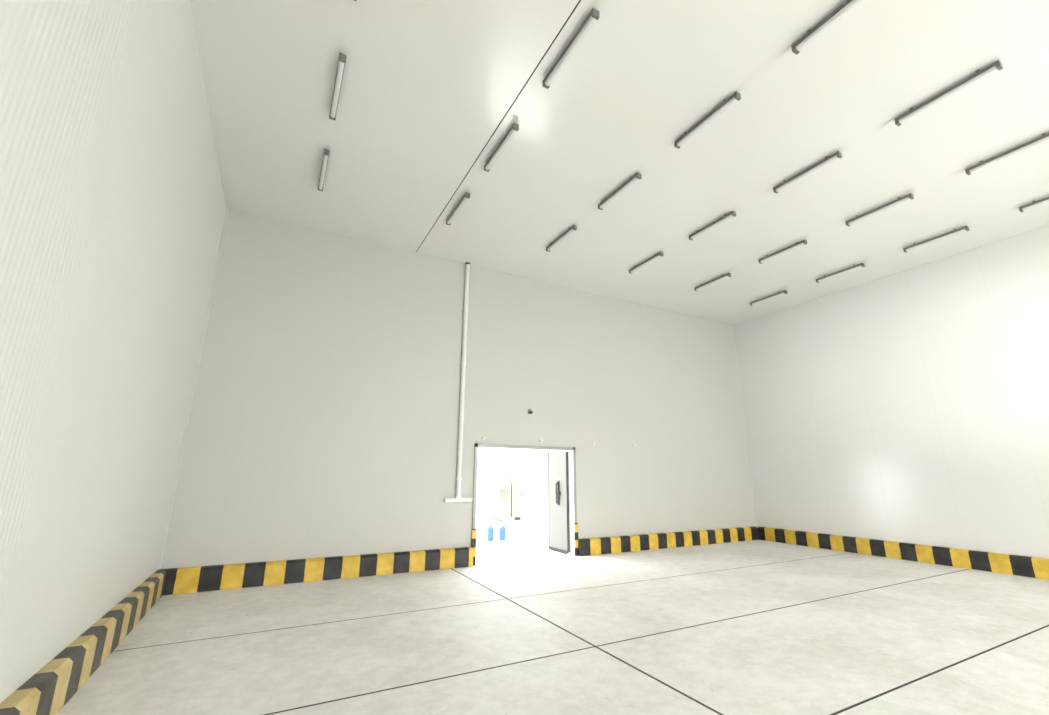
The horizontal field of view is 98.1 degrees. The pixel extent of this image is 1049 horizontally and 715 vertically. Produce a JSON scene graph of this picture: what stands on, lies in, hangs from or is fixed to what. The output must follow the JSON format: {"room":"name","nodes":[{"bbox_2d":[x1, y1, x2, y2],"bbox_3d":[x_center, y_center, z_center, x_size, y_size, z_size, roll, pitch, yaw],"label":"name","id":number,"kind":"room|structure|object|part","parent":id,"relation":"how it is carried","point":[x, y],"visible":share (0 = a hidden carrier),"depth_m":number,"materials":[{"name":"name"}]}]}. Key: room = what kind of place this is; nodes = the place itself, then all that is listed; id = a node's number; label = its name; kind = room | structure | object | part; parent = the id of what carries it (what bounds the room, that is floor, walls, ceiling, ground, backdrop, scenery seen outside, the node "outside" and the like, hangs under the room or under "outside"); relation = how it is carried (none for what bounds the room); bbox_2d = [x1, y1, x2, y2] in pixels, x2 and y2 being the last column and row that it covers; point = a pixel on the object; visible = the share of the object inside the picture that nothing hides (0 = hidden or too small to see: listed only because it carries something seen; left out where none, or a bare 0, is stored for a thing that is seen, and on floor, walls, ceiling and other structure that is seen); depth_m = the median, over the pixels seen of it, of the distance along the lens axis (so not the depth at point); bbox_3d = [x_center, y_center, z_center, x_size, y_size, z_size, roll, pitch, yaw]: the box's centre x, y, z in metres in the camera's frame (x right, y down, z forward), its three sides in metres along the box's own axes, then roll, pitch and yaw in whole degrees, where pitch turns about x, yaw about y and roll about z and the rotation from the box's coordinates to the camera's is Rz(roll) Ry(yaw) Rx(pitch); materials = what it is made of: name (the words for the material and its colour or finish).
{"room":"empty warehouse","nodes":[
{"label":"empty warehouse","id":0,"kind":"room"},
{"bbox_2d":[0,0,225,702],"bbox_3d":[-1.776,-1.134,0.918,0.150,5.830,13.760,8,-16,-27],"label":"wall","id":1,"kind":"structure","parent":0,"point":[113,204],"depth_m":3.09,"materials":[{"name":"white paint"}]},
{"bbox_2d":[0,570,166,714],"bbox_3d":[-1.647,1.543,0.244,0.120,0.310,13.640,8,-16,-27],"label":"safety curb","id":2,"kind":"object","parent":1,"relation":"attached to","point":[49,689],"depth_m":3.46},
{"bbox_2d":[161,210,754,568],"bbox_3d":[0.525,1.141,9.758,12.840,5.830,0.150,8,-16,-27],"label":"wall","id":3,"kind":"structure","parent":0,"point":[324,422],"depth_m":8.34,"materials":[{"name":"white paint"}]},
{"bbox_2d":[158,208,228,569],"bbox_3d":[-4.943,0.205,6.863,0.030,5.520,0.030,8,-16,-27],"label":"trim","id":4,"kind":"structure","parent":3,"relation":"attached to","point":[227,210],"depth_m":6.76,"materials":[{"name":"white metal"}]},
{"bbox_2d":[157,547,472,594],"bbox_3d":[-2.949,3.296,7.135,4.550,0.310,0.120,8,-16,-27],"label":"safety curb","id":5,"kind":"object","parent":3,"relation":"attached to","point":[255,574],"depth_m":6.90,"materials":[{"name":"yellow concrete"}]},
{"bbox_2d":[444,262,471,501],"bbox_3d":[-1.195,0.335,8.869,0.520,4.730,0.100,8,-16,-27],"label":"conduit","id":6,"kind":"object","parent":3,"relation":"attached to","point":[458,498],"visible":1,"depth_m":8.73,"materials":[{"name":"white plastic"}]},
{"bbox_2d":[472,444,576,555],"bbox_3d":[0.027,2.849,9.035,2.310,2.155,0.180,8,-16,-27],"label":"frame","id":7,"kind":"object","parent":3,"relation":"attached to","point":[571,450],"visible":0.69,"depth_m":9.38,"materials":[{"name":"silver metal"}]},
{"bbox_2d":[471,523,578,564],"bbox_3d":[0.069,3.571,8.759,2.334,0.620,0.020,8,-16,-27],"label":"guard","id":8,"kind":"object","parent":3,"relation":"attached to","point":[474,531],"visible":0.96,"depth_m":8.31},
{"bbox_2d":[548,451,569,552],"bbox_3d":[0.711,3.099,9.901,0.142,2.050,0.740,8,-16,-27],"label":"leaf","id":9,"kind":"object","parent":3,"relation":"attached to","point":[559,517],"depth_m":9.83,"materials":[{"name":"grey"}]},
{"bbox_2d":[548,452,567,554],"bbox_3d":[0.710,3.114,9.899,0.010,2.080,0.755,8,-16,-27],"label":"seal","id":10,"kind":"object","parent":9,"relation":"attached to","point":[549,547],"visible":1,"depth_m":10.00,"materials":[{"name":"grey rubber"}]},
{"bbox_3d":[0.710,2.941,9.869,0.072,0.500,0.160,8,-16,-27],"label":"handle","id":11,"kind":"part","parent":9,"relation":"part of","materials":[{"name":"grey metal"}]},
{"bbox_2d":[578,526,758,555],"bbox_3d":[3.598,4.207,10.529,5.670,0.310,0.120,8,-16,-27],"label":"baseboard","id":12,"kind":"structure","parent":3,"relation":"attached to","point":[629,543],"depth_m":10.22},
{"bbox_2d":[733,325,756,525],"bbox_3d":[6.080,1.738,12.577,0.030,5.520,0.030,8,-16,-27],"label":"trim","id":13,"kind":"structure","parent":3,"relation":"attached to","point":[733,325],"depth_m":12.53,"materials":[{"name":"white metal"}]},
{"bbox_2d":[56,540,1048,714],"bbox_3d":[3.795,2.540,3.076,12.840,0.150,14.060,8,-16,-27],"label":"floor","id":14,"kind":"structure","parent":0,"point":[829,656],"depth_m":4.44,"materials":[{"name":"concrete"}]},
{"bbox_2d":[113,553,1048,714],"bbox_3d":[3.796,2.466,3.094,12.300,0.002,13.760,8,-16,-27],"label":"joint sealant","id":15,"kind":"object","parent":14,"relation":"on","point":[973,656],"visible":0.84,"depth_m":4.18,"materials":[{"name":"grey"}]},
{"bbox_2d":[190,0,1048,324],"bbox_3d":[3.833,-3.263,4.559,12.840,0.170,14.060,8,-16,-27],"label":"ceiling","id":16,"kind":"structure","parent":0,"point":[430,89],"depth_m":5.77,"materials":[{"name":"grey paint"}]},
{"bbox_2d":[318,149,329,191],"bbox_3d":[-2.871,-2.671,6.495,0.072,0.104,0.930,8,-16,-27],"label":"lamp","id":17,"kind":"object","parent":16,"relation":"attached to","point":[326,152],"depth_m":6.41,"materials":[{"name":"white plastic"}]},
{"bbox_2d":[329,53,346,119],"bbox_3d":[-2.101,-3.021,5.104,0.072,0.104,0.930,8,-16,-27],"label":"lamp","id":18,"kind":"object","parent":16,"relation":"attached to","point":[342,58],"depth_m":5.01,"materials":[{"name":"white plastic"}]},
{"bbox_2d":[446,192,469,224],"bbox_3d":[-1.091,-2.423,7.418,0.072,0.104,0.930,8,-16,-27],"label":"lamp","id":19,"kind":"object","parent":16,"relation":"attached to","point":[467,195],"depth_m":7.34,"materials":[{"name":"white plastic"}]},
{"bbox_2d":[484,123,518,171],"bbox_3d":[-0.321,-2.774,6.027,0.072,0.104,0.930,8,-16,-27],"label":"lamp","id":20,"kind":"object","parent":16,"relation":"attached to","point":[515,127],"depth_m":5.95,"materials":[{"name":"white plastic"}]},
{"bbox_2d":[546,225,576,251],"bbox_3d":[0.663,-2.179,8.327,0.072,0.104,0.930,8,-16,-27],"label":"lamp","id":21,"kind":"object","parent":16,"relation":"attached to","point":[573,228],"depth_m":8.25,"materials":[{"name":"white plastic"}]},
{"bbox_2d":[542,8,599,88],"bbox_3d":[0.449,-3.124,4.636,0.072,0.104,0.930,8,-16,-27],"label":"lamp","id":22,"kind":"object","parent":16,"relation":"attached to","point":[594,15],"depth_m":4.55,"materials":[{"name":"white plastic"}]},
{"bbox_2d":[598,172,641,209],"bbox_3d":[1.432,-2.530,6.936,0.072,0.104,0.930,8,-16,-27],"label":"lamp","id":23,"kind":"object","parent":16,"relation":"attached to","point":[637,176],"depth_m":6.87,"materials":[{"name":"white plastic"}]},
{"bbox_2d":[629,252,663,273],"bbox_3d":[2.460,-1.929,9.259,0.072,0.104,0.930,8,-16,-27],"label":"lamp","id":24,"kind":"object","parent":16,"relation":"attached to","point":[660,254],"depth_m":9.18,"materials":[{"name":"white plastic"}]},
{"bbox_2d":[674,91,740,148],"bbox_3d":[2.202,-2.881,5.545,0.072,0.104,0.930,8,-16,-27],"label":"lamp","id":25,"kind":"object","parent":16,"relation":"attached to","point":[736,96],"depth_m":5.47,"materials":[{"name":"white plastic"}]},
{"bbox_2d":[694,273,730,290],"bbox_3d":[4.187,-1.689,10.154,0.072,0.104,0.930,8,-16,-27],"label":"lamp","id":26,"kind":"object","parent":16,"relation":"attached to","point":[727,275],"depth_m":10.10,"materials":[{"name":"white plastic"}]},
{"bbox_2d":[689,211,735,239],"bbox_3d":[3.230,-2.280,7.868,0.072,0.104,0.930,8,-16,-27],"label":"lamp","id":27,"kind":"object","parent":16,"relation":"attached to","point":[727,216],"depth_m":7.81,"materials":[{"name":"white plastic"}]},
{"bbox_2d":[750,290,787,305],"bbox_3d":[5.913,-1.449,11.049,0.072,0.104,0.930,8,-16,-27],"label":"lamp","id":28,"kind":"object","parent":16,"relation":"attached to","point":[785,291],"depth_m":11.00,"materials":[{"name":"white plastic"}]},
{"bbox_2d":[759,240,806,263],"bbox_3d":[4.957,-2.040,8.763,0.072,0.104,0.930,8,-16,-27],"label":"lamp","id":29,"kind":"object","parent":16,"relation":"attached to","point":[804,242],"depth_m":8.71,"materials":[{"name":"white plastic"}]},
{"bbox_2d":[773,151,841,193],"bbox_3d":[4.000,-2.631,6.477,0.072,0.104,0.930,8,-16,-27],"label":"lamp","id":30,"kind":"object","parent":16,"relation":"attached to","point":[838,154],"depth_m":6.41,"materials":[{"name":"white plastic"}]},
{"bbox_2d":[791,0,861,54],"bbox_3d":[2.944,-3.218,4.205,0.072,0.104,0.930,8,-16,-27],"label":"lamp","id":31,"kind":"object","parent":16,"relation":"attached to","point":[848,5],"depth_m":4.33,"materials":[{"name":"white plastic"}]},
{"bbox_2d":[816,263,864,282],"bbox_3d":[6.683,-1.800,9.658,0.072,0.104,0.930,8,-16,-27],"label":"lamp","id":32,"kind":"object","parent":16,"relation":"attached to","point":[854,267],"depth_m":9.61,"materials":[{"name":"white plastic"}]},
{"bbox_2d":[846,193,913,226],"bbox_3d":[5.727,-2.391,7.372,0.072,0.104,0.930,8,-16,-27],"label":"lamp","id":33,"kind":"object","parent":16,"relation":"attached to","point":[910,196],"depth_m":7.31,"materials":[{"name":"white plastic"}]},
{"bbox_2d":[903,226,969,252],"bbox_3d":[7.453,-2.150,8.267,0.072,0.104,0.930,8,-16,-27],"label":"lamp","id":34,"kind":"object","parent":16,"relation":"attached to","point":[956,231],"depth_m":8.22,"materials":[{"name":"white plastic"}]},
{"bbox_2d":[894,60,1002,125],"bbox_3d":[4.741,-2.968,5.137,0.072,0.104,0.930,8,-16,-27],"label":"lamp","id":35,"kind":"object","parent":16,"relation":"attached to","point":[997,65],"depth_m":5.07,"materials":[{"name":"white plastic"}]},
{"bbox_2d":[965,133,1048,175],"bbox_3d":[6.468,-2.728,6.032,0.072,0.104,0.930,8,-16,-27],"label":"lamp","id":36,"kind":"object","parent":16,"relation":"attached to","point":[1045,137],"depth_m":6.05,"materials":[{"name":"white plastic"}]},
{"bbox_2d":[1019,197,1048,212],"bbox_3d":[8.195,-2.488,6.928,0.072,0.104,0.930,8,-16,-27],"label":"lamp","id":37,"kind":"object","parent":16,"relation":"attached to","point":[1034,203],"depth_m":7.17,"materials":[{"name":"white plastic"}]},
{"bbox_2d":[734,225,1048,558],"bbox_3d":[9.404,0.420,6.715,0.150,5.830,13.760,8,-16,-27],"label":"wall","id":38,"kind":"structure","parent":0,"point":[912,405],"depth_m":9.25,"materials":[{"name":"white paint"}]},
{"bbox_2d":[758,527,1048,579],"bbox_3d":[9.296,3.065,5.918,0.120,0.310,13.640,8,-16,-27],"label":"safety curb","id":39,"kind":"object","parent":38,"relation":"attached to","point":[1034,567],"depth_m":8.78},
{"label":"outside","id":40,"kind":"structure","parent":0,"visible":0},
{"bbox_2d":[476,514,569,562],"bbox_3d":[2.192,1.963,0.719,55.000,0.180,80.000,8,-16,-27],"label":"ground","id":41,"kind":"structure","parent":40,"point":[528,538],"depth_m":11.39,"materials":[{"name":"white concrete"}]},
{"bbox_2d":[487,524,493,540],"bbox_3d":[-0.856,4.369,11.358,0.170,0.390,0.170,8,-16,-27],"label":"water jug","id":42,"kind":"object","parent":41,"relation":"on","point":[490,530],"visible":1,"depth_m":11.29,"materials":[{"name":"blue plastic"}]},
{"bbox_2d":[499,524,505,540],"bbox_3d":[-0.544,4.385,11.410,0.170,0.390,0.170,8,-16,-27],"label":"water jug","id":43,"kind":"object","parent":41,"relation":"on","point":[502,531],"visible":1,"depth_m":11.34,"materials":[{"name":"blue plastic"}]},
{"bbox_2d":[492,466,525,521],"bbox_3d":[-0.506,4.909,16.548,1.230,1.920,0.530,8,-16,-27],"label":"tall cabinet","id":44,"kind":"object","parent":41,"relation":"on","point":[508,498],"visible":1,"depth_m":16.29,"materials":[{"name":"grey metal"}]},
{"bbox_2d":[476,448,569,516],"bbox_3d":[-3.724,3.648,17.150,22.000,4.620,0.600,8,-16,-27],"label":"wall","id":45,"kind":"structure","parent":41,"relation":"on","point":[494,464],"depth_m":18.53,"materials":[{"name":"white paint"}]}
]}

